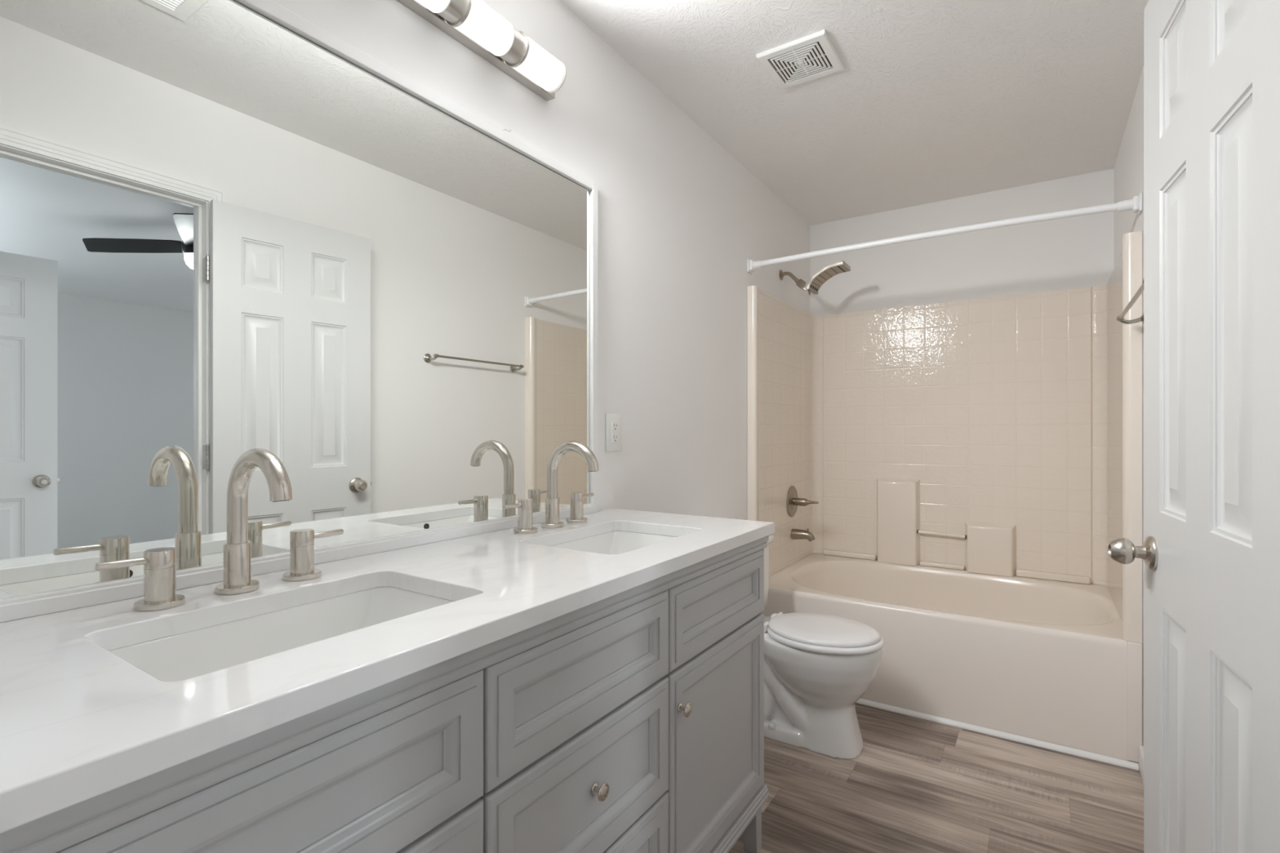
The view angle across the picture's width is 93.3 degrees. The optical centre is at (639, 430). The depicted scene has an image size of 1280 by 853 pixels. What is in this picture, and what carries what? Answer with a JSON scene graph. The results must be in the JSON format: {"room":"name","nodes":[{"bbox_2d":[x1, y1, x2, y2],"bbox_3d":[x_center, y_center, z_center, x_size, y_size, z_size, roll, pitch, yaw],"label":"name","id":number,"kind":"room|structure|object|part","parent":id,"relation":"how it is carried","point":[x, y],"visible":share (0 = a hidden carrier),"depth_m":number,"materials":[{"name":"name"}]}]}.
{"room":"bathroom","nodes":[
{"label":"bathroom","id":0,"kind":"room"},
{"bbox_2d":[271,0,809,519],"bbox_3d":[-0.132,-0.043,2.024,0.100,2.440,4.336,0,0,33],"label":"wall","id":1,"kind":"structure","parent":0,"point":[680,219],"depth_m":2.16,"materials":[{"name":"paint"}]},
{"bbox_2d":[0,0,597,622],"bbox_3d":[-0.509,-0.266,1.341,0.020,1.045,1.354,0,0,33],"label":"framed mirror","id":2,"kind":"object","parent":1,"relation":"attached to","point":[229,228],"visible":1,"depth_m":1.07,"materials":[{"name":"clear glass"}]},
{"bbox_2d":[397,0,565,101],"bbox_3d":[-0.488,-0.972,1.286,0.115,0.103,0.989,0,0,33],"label":"vanity light","id":3,"kind":"object","parent":1,"relation":"attached to","point":[473,24],"visible":1,"depth_m":1.46,"materials":[{"name":"white glass"}]},
{"bbox_3d":[-0.475,-0.962,1.277,0.081,0.081,0.138,0,0,33],"label":"lamp shade","id":4,"kind":"part","parent":3,"relation":"part of","materials":[{"name":"white glass"}]},
{"bbox_3d":[-0.374,-0.962,1.431,0.081,0.081,0.138,0,0,33],"label":"lamp shade","id":5,"kind":"part","parent":3,"relation":"part of","materials":[{"name":"white glass"}]},
{"bbox_3d":[-0.273,-0.962,1.585,0.081,0.081,0.138,0,0,33],"label":"lamp shade","id":6,"kind":"part","parent":3,"relation":"part of","materials":[{"name":"white glass"}]},
{"bbox_2d":[605,413,622,451],"bbox_3d":[-0.084,0.005,1.997,0.008,0.125,0.090,0,0,33],"label":"electrical outlet","id":7,"kind":"object","parent":1,"relation":"attached to","point":[613,421],"visible":1,"depth_m":1.99,"materials":[{"name":"white plastic"}]},
{"bbox_2d":[612,422,617,442],"bbox_3d":[-0.082,0.005,1.996,0.002,0.068,0.035,0,0,33],"label":"receptacle","id":8,"kind":"object","parent":7,"relation":"attached to","point":[615,424],"depth_m":1.99,"materials":[{"name":"white plastic"}]},
{"bbox_2d":[779,260,850,294],"bbox_3d":[0.919,-0.797,3.209,0.351,0.164,0.152,0,0,33],"label":"shower fixture","id":9,"kind":"object","parent":1,"relation":"attached to","point":[817,279],"visible":1,"depth_m":3.17,"materials":[{"name":"silver metal"}]},
{"bbox_3d":[0.815,-0.832,3.277,0.097,0.068,0.020,0,0,33],"label":"arm","id":10,"kind":"part","parent":9,"relation":"part of","materials":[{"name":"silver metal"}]},
{"bbox_3d":[0.985,-0.800,3.166,0.194,0.123,0.152,0,0,33],"label":"head plate","id":11,"kind":"part","parent":9,"relation":"part of","materials":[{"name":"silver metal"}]},
{"bbox_2d":[746,192,1142,274],"bbox_3d":[1.147,-0.798,2.532,1.477,0.064,0.054,0,0,33],"label":"shower curtain rod","id":12,"kind":"object","parent":1,"relation":"attached to","point":[1135,204],"visible":1,"depth_m":2.41,"materials":[{"name":"white metal"}]},
{"bbox_2d":[559,0,1148,225],"bbox_3d":[0.534,-1.293,1.586,1.694,0.060,4.336,0,0,33],"label":"ceiling","id":13,"kind":"structure","parent":0,"point":[931,101],"depth_m":2.23,"materials":[{"name":"white paint"}]},
{"bbox_2d":[755,29,844,89],"bbox_3d":[0.548,-1.256,2.060,0.229,0.013,0.229,0,0,33],"label":"ceiling vent","id":14,"kind":"object","parent":13,"relation":"in","point":[814,55],"visible":1,"depth_m":2.04,"materials":[{"name":"white plastic"}]},
{"bbox_2d":[728,702,1143,852],"bbox_3d":[0.534,1.207,1.586,1.694,0.060,4.336,0,0,33],"label":"floor","id":15,"kind":"structure","parent":0,"point":[915,784],"depth_m":1.94,"materials":[{"name":"wood"}]},
{"bbox_2d":[0,535,769,852],"bbox_3d":[-0.274,0.732,1.180,0.531,0.889,1.569,0,0,33],"label":"double vanity cabinet","id":16,"kind":"object","parent":15,"relation":"on","point":[632,720],"visible":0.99,"depth_m":0.91,"materials":[{"name":"grey paint"}]},
{"bbox_3d":[-0.363,0.420,0.626,0.018,0.177,0.520,0,0,33],"label":"false drawer","id":17,"kind":"part","parent":16,"relation":"part of","materials":[{"name":"grey paint"}]},
{"bbox_2d":[0,508,774,833],"bbox_3d":[-0.288,0.272,1.186,0.558,0.030,1.575,0,0,33],"label":"countertop","id":18,"kind":"structure","parent":16,"relation":"on","point":[80,722],"depth_m":0.74,"materials":[{"name":"white stone"}]},
{"bbox_2d":[93,448,343,611],"bbox_3d":[-0.596,0.142,0.938,0.183,0.229,0.351,0,0,33],"label":"widespread faucet","id":19,"kind":"object","parent":18,"relation":"on","point":[159,563],"visible":1,"depth_m":0.95,"materials":[{"name":"silver metal"}]},
{"bbox_3d":[-0.728,0.187,0.849,0.010,0.011,0.057,0,0,33],"label":"lever","id":20,"kind":"part","parent":19,"relation":"part of","materials":[{"name":"silver metal"}]},
{"bbox_3d":[-0.704,0.252,0.886,0.059,0.008,0.059,0,0,33],"label":"handle","id":21,"kind":"part","parent":19,"relation":"part of","materials":[{"name":"silver metal"}]},
{"bbox_3d":[-0.704,0.211,0.886,0.037,0.074,0.037,0,0,33],"label":"handle","id":22,"kind":"part","parent":19,"relation":"part of","materials":[{"name":"silver metal"}]},
{"bbox_3d":[-0.647,0.251,0.972,0.060,0.010,0.060,0,0,33],"label":"spout","id":23,"kind":"part","parent":19,"relation":"part of","materials":[{"name":"silver metal"}]},
{"bbox_3d":[-0.590,0.107,0.934,0.167,0.160,0.029,0,0,33],"label":"spout","id":24,"kind":"part","parent":19,"relation":"part of","materials":[{"name":"silver metal"}]},
{"bbox_3d":[-0.591,0.252,1.058,0.059,0.008,0.059,0,0,33],"label":"handle","id":25,"kind":"part","parent":19,"relation":"part of","materials":[{"name":"silver metal"}]},
{"bbox_3d":[-0.591,0.211,1.058,0.037,0.074,0.037,0,0,33],"label":"handle","id":26,"kind":"part","parent":19,"relation":"part of","materials":[{"name":"silver metal"}]},
{"bbox_3d":[-0.566,0.187,1.095,0.010,0.011,0.057,0,0,33],"label":"lever","id":27,"kind":"part","parent":19,"relation":"part of","materials":[{"name":"silver metal"}]},
{"bbox_2d":[108,586,453,681],"bbox_3d":[-0.473,0.355,0.864,0.319,0.136,0.469,0,0,33],"label":"undermount sink","id":28,"kind":"object","parent":18,"relation":"in","point":[199,652],"visible":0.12,"depth_m":0.94,"materials":[{"name":"ceramic"}]},
{"bbox_2d":[502,440,599,533],"bbox_3d":[-0.184,0.142,1.586,0.183,0.229,0.351,0,0,33],"label":"widespread faucet","id":29,"kind":"object","parent":18,"relation":"on","point":[525,506],"visible":1,"depth_m":1.60,"materials":[{"name":"silver metal"}]},
{"bbox_3d":[-0.316,0.187,1.497,0.010,0.011,0.057,0,0,33],"label":"lever","id":30,"kind":"part","parent":29,"relation":"part of","materials":[{"name":"silver metal"}]},
{"bbox_3d":[-0.291,0.252,1.534,0.059,0.008,0.059,0,0,33],"label":"handle","id":31,"kind":"part","parent":29,"relation":"part of","materials":[{"name":"silver metal"}]},
{"bbox_3d":[-0.291,0.211,1.534,0.037,0.074,0.037,0,0,33],"label":"handle","id":32,"kind":"part","parent":29,"relation":"part of","materials":[{"name":"silver metal"}]},
{"bbox_3d":[-0.235,0.251,1.620,0.060,0.010,0.060,0,0,33],"label":"spout","id":33,"kind":"part","parent":29,"relation":"part of","materials":[{"name":"silver metal"}]},
{"bbox_3d":[-0.177,0.107,1.582,0.167,0.160,0.029,0,0,33],"label":"spout","id":34,"kind":"part","parent":29,"relation":"part of","materials":[{"name":"silver metal"}]},
{"bbox_3d":[-0.178,0.211,1.705,0.037,0.074,0.037,0,0,33],"label":"handle","id":35,"kind":"part","parent":29,"relation":"part of","materials":[{"name":"silver metal"}]},
{"bbox_3d":[-0.178,0.252,1.705,0.059,0.008,0.059,0,0,33],"label":"handle","id":36,"kind":"part","parent":29,"relation":"part of","materials":[{"name":"silver metal"}]},
{"bbox_3d":[-0.154,0.187,1.743,0.010,0.011,0.057,0,0,33],"label":"lever","id":37,"kind":"part","parent":29,"relation":"part of","materials":[{"name":"silver metal"}]},
{"bbox_2d":[550,530,675,554],"bbox_3d":[-0.059,0.355,1.490,0.326,0.136,0.446,0,0,33],"label":"undermount sink","id":38,"kind":"object","parent":18,"relation":"in","point":[617,542],"visible":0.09,"depth_m":1.68,"materials":[{"name":"ceramic"}]},
{"bbox_3d":[-0.363,0.754,0.626,0.018,0.478,0.520,0,0,33],"label":"cabinet door","id":39,"kind":"part","parent":16,"relation":"part of","materials":[{"name":"grey paint"}]},
{"bbox_3d":[-0.080,0.632,1.056,0.018,0.234,0.499,0,0,33],"label":"drawer","id":40,"kind":"part","parent":16,"relation":"part of","materials":[{"name":"grey paint"}]},
{"bbox_3d":[-0.080,0.420,1.056,0.018,0.177,0.499,0,0,33],"label":"false drawer","id":41,"kind":"part","parent":16,"relation":"part of","materials":[{"name":"grey paint"}]},
{"bbox_3d":[-0.070,0.630,1.058,0.026,0.030,0.030,0,0,33],"label":"knob","id":42,"kind":"part","parent":16,"relation":"part of","materials":[{"name":"silver metal"}]},
{"bbox_3d":[-0.080,0.874,1.056,0.018,0.237,0.499,0,0,33],"label":"drawer","id":43,"kind":"part","parent":16,"relation":"part of","materials":[{"name":"grey paint"}]},
{"bbox_3d":[0.095,0.590,1.281,0.026,0.030,0.030,0,0,33],"label":"knob","id":44,"kind":"part","parent":16,"relation":"part of","materials":[{"name":"silver metal"}]},
{"bbox_3d":[0.203,0.754,1.486,0.018,0.478,0.520,0,0,33],"label":"cabinet door","id":45,"kind":"part","parent":16,"relation":"part of","materials":[{"name":"grey paint"}]},
{"bbox_3d":[0.203,0.420,1.486,0.018,0.177,0.520,0,0,33],"label":"false drawer","id":46,"kind":"part","parent":16,"relation":"part of","materials":[{"name":"grey paint"}]},
{"bbox_3d":[-0.281,1.013,1.185,0.513,0.034,1.569,0,0,33],"label":"moulding","id":47,"kind":"part","parent":16,"relation":"part of","materials":[{"name":"grey paint"}]},
{"bbox_3d":[0.312,1.103,1.700,0.046,0.148,0.042,0,0,33],"label":"leg","id":48,"kind":"part","parent":16,"relation":"part of","materials":[{"name":"grey paint"}]},
{"bbox_2d":[762,534,884,759],"bbox_3d":[0.587,0.816,2.364,0.692,0.722,0.450,0,0,33],"label":"toilet","id":49,"kind":"object","parent":15,"relation":"on","point":[817,666],"visible":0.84,"depth_m":2.20,"materials":[{"name":"white ceramic"}]},
{"bbox_3d":[0.379,0.633,2.500,0.180,0.292,0.430,0,0,33],"label":"tank","id":50,"kind":"part","parent":49,"relation":"part of","materials":[{"name":"white ceramic"}]},
{"bbox_3d":[0.380,0.470,2.500,0.197,0.031,0.450,0,0,33],"label":"tank lid","id":51,"kind":"part","parent":49,"relation":"part of","materials":[{"name":"white ceramic"}]},
{"bbox_3d":[0.657,0.980,2.318,0.512,0.394,0.361,0,0,33],"label":"bowl","id":52,"kind":"part","parent":49,"relation":"part of","materials":[{"name":"white ceramic"}]},
{"bbox_3d":[0.693,0.749,2.294,0.410,0.022,0.346,0,0,33],"label":"lid","id":53,"kind":"part","parent":49,"relation":"part of","materials":[{"name":"white plastic"}]},
{"bbox_3d":[0.697,0.770,2.291,0.429,0.020,0.376,0,0,33],"label":"seat","id":54,"kind":"part","parent":49,"relation":"part of","materials":[{"name":"white plastic"}]},
{"bbox_2d":[761,553,1142,764],"bbox_3d":[1.397,0.960,2.911,1.476,0.434,0.970,0,0,33],"label":"bathtub","id":55,"kind":"object","parent":15,"relation":"on","point":[1046,660],"visible":0.74,"depth_m":2.44,"materials":[{"name":"ceramic"}]},
{"bbox_2d":[746,231,1142,643],"bbox_3d":[1.399,0.022,2.914,1.476,1.439,0.963,0,0,33],"label":"shower surround","id":56,"kind":"object","parent":55,"relation":"on","point":[999,435],"visible":0.94,"depth_m":3.15,"materials":[{"name":"tile"}]},
{"bbox_2d":[786,485,818,516],"bbox_3d":[0.903,0.392,3.311,0.146,0.173,0.173,0,0,33],"label":"shower valve","id":57,"kind":"object","parent":56,"relation":"attached to","point":[793,501],"visible":1,"depth_m":3.31,"materials":[{"name":"silver metal"}]},
{"bbox_3d":[0.889,0.392,3.320,0.092,0.043,0.043,0,0,33],"label":"handle","id":58,"kind":"part","parent":57,"relation":"part of","materials":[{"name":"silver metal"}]},
{"bbox_3d":[0.945,0.390,3.283,0.048,0.019,0.021,0,0,33],"label":"lever","id":59,"kind":"part","parent":57,"relation":"part of","materials":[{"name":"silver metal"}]},
{"bbox_2d":[791,528,815,541],"bbox_3d":[0.900,0.572,3.325,0.128,0.069,0.059,0,0,33],"label":"tub spout","id":60,"kind":"object","parent":56,"relation":"attached to","point":[796,534],"visible":1,"depth_m":3.31,"materials":[{"name":"silver metal"}]},
{"bbox_2d":[876,477,919,565],"bbox_3d":[1.441,0.505,3.387,0.229,0.473,0.052,0,0,33],"label":"soap shelf","id":61,"kind":"object","parent":56,"relation":"attached to","point":[898,499],"depth_m":3.36,"materials":[{"name":"beige plastic"}]},
{"bbox_2d":[964,521,1016,577],"bbox_3d":[1.816,0.612,3.140,0.232,0.259,0.052,0,0,33],"label":"soap shelf","id":62,"kind":"object","parent":56,"relation":"attached to","point":[990,547],"depth_m":3.12,"materials":[{"name":"beige plastic"}]},
{"bbox_2d":[768,553,1123,639],"bbox_3d":[1.398,0.919,2.913,1.441,0.352,0.931,0,0,33],"label":"basin","id":63,"kind":"object","parent":55,"relation":"in","point":[900,602],"depth_m":2.92,"materials":[{"name":"beige ceramic"}]},
{"bbox_2d":[855,697,1138,770],"bbox_3d":[1.125,1.168,2.498,1.451,0.017,0.016,0,0,33],"label":"trim","id":64,"kind":"structure","parent":55,"relation":"attached to","point":[1075,752],"depth_m":2.31,"materials":[{"name":"white paint"}]},
{"bbox_2d":[809,168,1113,315],"bbox_3d":[1.740,-0.043,3.328,1.594,2.440,0.100,0,0,33],"label":"wall","id":65,"kind":"structure","parent":0,"point":[1073,252],"depth_m":3.24,"materials":[{"name":"paint"}]},
{"bbox_2d":[1113,66,1143,746],"bbox_3d":[1.193,-0.043,1.152,0.115,2.440,4.136,0,0,33],"label":"wall","id":66,"kind":"structure","parent":0,"point":[1128,170],"depth_m":2.31,"materials":[{"name":"paint"}]},
{"bbox_2d":[1116,280,1143,324],"bbox_3d":[1.495,-0.376,1.789,0.080,0.047,0.659,0,0,33],"label":"towel bar","id":67,"kind":"object","parent":66,"relation":"attached to","point":[1120,318],"visible":0.45,"depth_m":1.93,"materials":[{"name":"metal"}]},
{"bbox_2d":[1138,745,1143,783],"bbox_3d":[1.290,1.134,1.416,0.013,0.085,1.639,0,0,33],"label":"baseboard","id":68,"kind":"structure","parent":66,"relation":"attached to","point":[1140,747],"depth_m":2.06,"materials":[{"name":"white paint"}]},
{"bbox_2d":[1108,0,1279,852],"bbox_3d":[0.915,0.150,0.969,0.172,2.034,0.627,0,0,27],"label":"door","id":69,"kind":"structure","parent":66,"relation":"in","point":[1210,552],"depth_m":0.92,"materials":[{"name":"white paint"}]},
{"bbox_3d":[0.996,0.241,1.196,0.030,0.067,0.067,0,0,27],"label":"knob","id":70,"kind":"part","parent":69,"relation":"part of","materials":[{"name":"silver metal"}]}
]}

